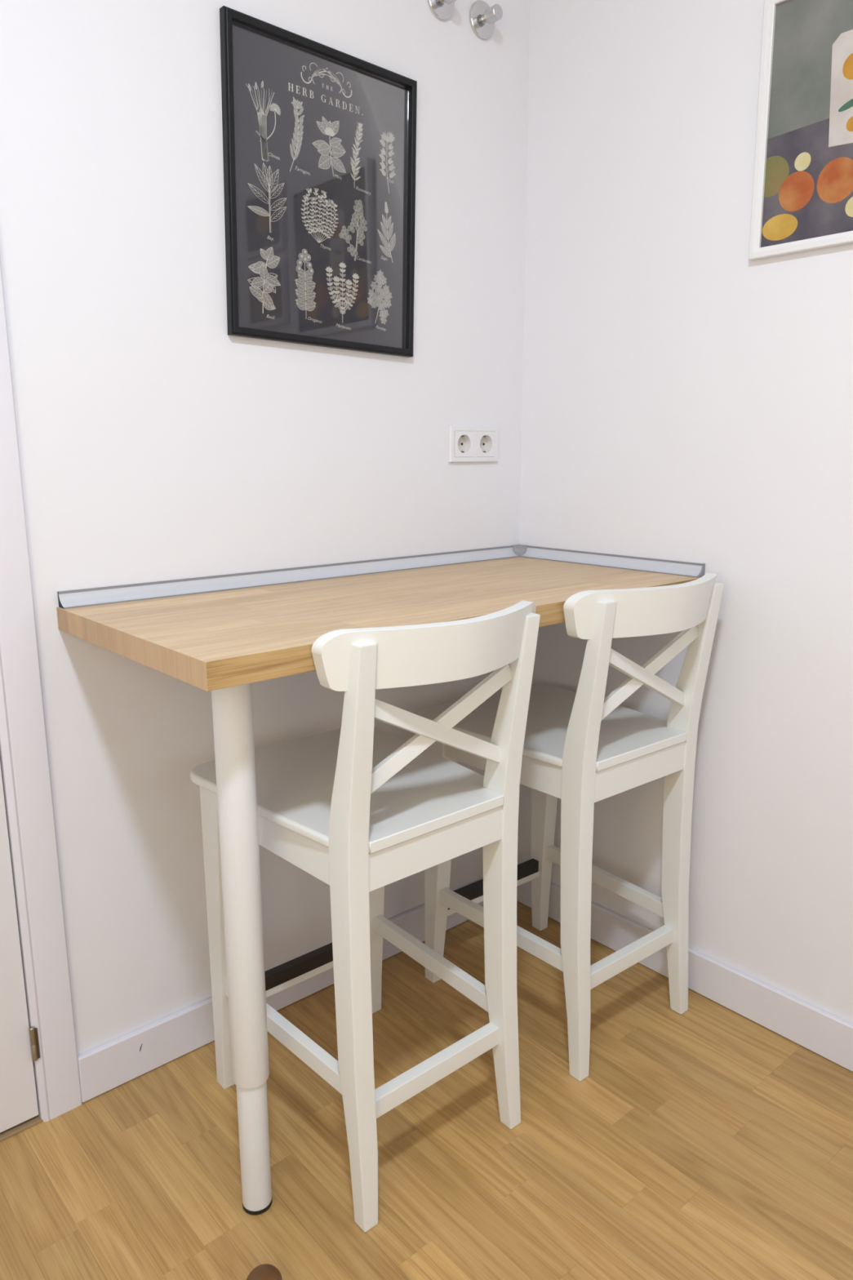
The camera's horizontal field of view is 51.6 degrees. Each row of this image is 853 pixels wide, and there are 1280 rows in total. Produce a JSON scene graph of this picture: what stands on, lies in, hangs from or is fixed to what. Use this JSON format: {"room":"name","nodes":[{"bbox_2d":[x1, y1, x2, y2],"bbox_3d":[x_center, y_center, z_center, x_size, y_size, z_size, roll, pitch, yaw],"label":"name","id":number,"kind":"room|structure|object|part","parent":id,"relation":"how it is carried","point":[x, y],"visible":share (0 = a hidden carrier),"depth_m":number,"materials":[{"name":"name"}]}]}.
{"room":"kitchen","nodes":[
{"label":"kitchen","id":0,"kind":"room"},
{"bbox_2d":[0,0,530,1115],"bbox_3d":[-0.234,-0.579,1.798,1.354,2.870,0.100,-10,16,-40],"label":"wall","id":1,"kind":"structure","parent":0,"point":[157,442],"depth_m":1.64,"materials":[{"name":"white paint"}]},
{"bbox_2d":[77,877,483,1102],"bbox_3d":[-0.204,0.739,2.026,1.181,0.094,0.014,-10,16,-40],"label":"baseboard","id":2,"kind":"structure","parent":1,"relation":"attached to","point":[102,1068],"depth_m":1.75,"materials":[{"name":"white paint"}]},
{"bbox_2d":[219,5,417,357],"bbox_3d":[-0.191,-0.845,1.699,0.462,0.558,0.019,-9,15,-40],"label":"framed poster","id":3,"kind":"object","parent":1,"relation":"attached to","point":[319,140],"visible":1,"depth_m":1.69,"materials":[{"name":"black paper"}]},
{"bbox_2d":[427,0,456,20],"bbox_3d":[0.044,-1.308,1.789,0.071,0.071,0.051,-10,16,-40],"label":"wall hook","id":4,"kind":"object","parent":1,"relation":"attached to","point":[442,10],"visible":1,"depth_m":1.80,"materials":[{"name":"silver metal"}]},
{"bbox_2d":[448,425,498,462],"bbox_3d":[0.108,-0.458,2.061,0.156,0.082,0.020,-10,16,-40],"label":"wall socket","id":5,"kind":"object","parent":1,"relation":"attached to","point":[465,443],"visible":1,"depth_m":2.05,"materials":[{"name":"white plastic"}]},
{"bbox_2d":[469,0,502,39],"bbox_3d":[0.134,-1.321,1.866,0.071,0.071,0.051,-10,16,-40],"label":"wall hook","id":6,"kind":"object","parent":1,"relation":"attached to","point":[483,17],"visible":1,"depth_m":1.87,"materials":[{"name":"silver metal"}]},
{"bbox_2d":[0,901,852,1279],"bbox_3d":[0.280,1.142,0.482,2.550,0.050,3.050,-10,16,-40],"label":"floor","id":7,"kind":"structure","parent":0,"point":[704,1142],"depth_m":1.52,"materials":[{"name":"brown"}]},
{"bbox_2d":[0,1115,43,1142],"bbox_3d":[-1.031,0.926,1.376,0.826,0.006,0.080,-10,16,-40],"label":"trim","id":8,"kind":"structure","parent":7,"relation":"on","point":[27,1124],"depth_m":1.59,"materials":[{"name":"beige wood"}]},
{"bbox_2d":[246,1263,282,1279],"bbox_3d":[-0.234,0.930,1.272,0.053,0.039,0.053,-10,16,-40],"label":"door stop","id":9,"kind":"object","parent":7,"relation":"on","point":[265,1271],"visible":1,"depth_m":1.27,"materials":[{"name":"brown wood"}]},
{"bbox_2d":[190,600,540,1231],"bbox_3d":[-0.108,0.399,1.554,0.422,0.959,0.559,-10,16,-40],"label":"bar stool","id":10,"kind":"object","parent":7,"relation":"on","point":[362,808],"visible":0.93,"depth_m":1.40,"materials":[{"name":"white paint"}]},
{"bbox_3d":[-0.369,0.556,1.634,0.045,0.619,0.066,-10,16,-40],"label":"leg","id":11,"kind":"part","parent":10,"relation":"part of","materials":[{"name":"white paint"}]},
{"bbox_3d":[-0.134,0.247,1.551,0.416,0.018,0.481,-10,16,-40],"label":"seat","id":12,"kind":"part","parent":10,"relation":"part of","materials":[{"name":"white paint"}]},
{"bbox_3d":[-0.102,0.459,1.310,0.038,0.942,0.089,-10,16,-40],"label":"leg","id":13,"kind":"part","parent":10,"relation":"part of","materials":[{"name":"white paint"}]},
{"bbox_3d":[-0.114,0.509,1.849,0.045,0.619,0.066,-10,16,-40],"label":"leg","id":14,"kind":"part","parent":10,"relation":"part of","materials":[{"name":"white paint"}]},
{"bbox_3d":[0.038,0.007,1.296,0.422,0.086,0.108,-10,16,-40],"label":"rail","id":15,"kind":"part","parent":10,"relation":"part of","materials":[{"name":"white paint"}]},
{"bbox_3d":[0.139,0.415,1.513,0.038,0.942,0.089,-10,16,-40],"label":"leg","id":16,"kind":"part","parent":10,"relation":"part of","materials":[{"name":"white paint"}]},
{"bbox_2d":[56,556,700,1214],"bbox_3d":[-0.019,0.365,1.759,1.142,0.938,0.533,-10,16,-40],"label":"bar table","id":17,"kind":"object","parent":7,"relation":"on","point":[223,642],"visible":0.91,"depth_m":1.35,"materials":[{"name":"brown wood"}]},
{"bbox_3d":[-0.276,0.360,1.314,0.056,0.665,0.056,-10,16,-40],"label":"leg","id":18,"kind":"part","parent":17,"relation":"part of","materials":[{"name":"white metal"}]},
{"bbox_2d":[57,544,705,608],"bbox_3d":[-0.021,-0.108,1.662,1.138,0.027,0.526,-10,16,-40],"label":"trim","id":19,"kind":"structure","parent":17,"relation":"on","point":[157,589],"depth_m":1.85,"materials":[{"name":"silver metal"}]},
{"bbox_2d":[417,572,724,1081],"bbox_3d":[0.293,0.328,1.883,0.422,0.959,0.559,-10,15,-38],"label":"bar stool","id":20,"kind":"object","parent":7,"relation":"on","point":[582,748],"visible":0.94,"depth_m":1.73,"materials":[{"name":"white paint"}]},
{"bbox_3d":[0.033,0.483,1.970,0.045,0.619,0.066,-10,15,-38],"label":"leg","id":21,"kind":"part","parent":20,"relation":"part of","materials":[{"name":"white paint"}]},
{"bbox_3d":[0.294,0.438,2.178,0.045,0.619,0.066,-10,15,-38],"label":"leg","id":22,"kind":"part","parent":20,"relation":"part of","materials":[{"name":"white paint"}]},
{"bbox_3d":[0.268,0.176,1.881,0.416,0.018,0.481,-10,15,-38],"label":"seat","id":23,"kind":"part","parent":20,"relation":"part of","materials":[{"name":"white paint"}]},
{"bbox_3d":[0.293,0.388,1.640,0.038,0.942,0.089,-10,15,-38],"label":"leg","id":24,"kind":"part","parent":20,"relation":"part of","materials":[{"name":"white paint"}]},
{"bbox_3d":[0.434,-0.064,1.621,0.422,0.086,0.108,-10,15,-38],"label":"rail","id":25,"kind":"part","parent":20,"relation":"part of","materials":[{"name":"white paint"}]},
{"bbox_3d":[0.538,0.346,1.836,0.038,0.942,0.089,-10,15,-38],"label":"leg","id":26,"kind":"part","parent":20,"relation":"part of","materials":[{"name":"white paint"}]},
{"bbox_2d":[517,0,852,1023],"bbox_3d":[1.307,-0.413,1.003,0.100,2.870,3.150,-10,16,-40],"label":"wall","id":27,"kind":"structure","parent":0,"point":[688,397],"depth_m":1.80,"materials":[{"name":"white paint"}]},
{"bbox_2d":[516,880,852,1071],"bbox_3d":[1.239,0.895,1.277,0.014,0.094,3.036,-10,16,-40],"label":"baseboard","id":28,"kind":"structure","parent":27,"relation":"attached to","point":[822,1033],"depth_m":1.90,"materials":[{"name":"white paint"}]},
{"bbox_2d":[748,0,852,260],"bbox_3d":[0.740,-0.899,1.469,0.020,0.438,0.404,-12,17,-40],"label":"framed picture","id":29,"kind":"object","parent":27,"relation":"attached to","point":[802,200],"visible":1,"depth_m":1.55,"materials":[{"name":"white"}]},
{"bbox_3d":[-1.270,-0.388,0.913,1.396,2.870,0.100,-10,16,-40],"label":"wall","id":30,"kind":"structure","parent":0,"visible":0},
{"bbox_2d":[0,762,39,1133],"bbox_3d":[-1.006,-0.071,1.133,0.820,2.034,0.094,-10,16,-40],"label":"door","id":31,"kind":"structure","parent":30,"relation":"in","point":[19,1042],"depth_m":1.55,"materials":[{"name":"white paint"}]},
{"bbox_2d":[0,255,82,1121],"bbox_3d":[-0.677,-0.163,1.411,0.073,2.120,0.016,-10,16,-40],"label":"trim","id":32,"kind":"structure","parent":30,"relation":"attached to","point":[24,748],"depth_m":1.49,"materials":[{"name":"white paint"}]}
]}

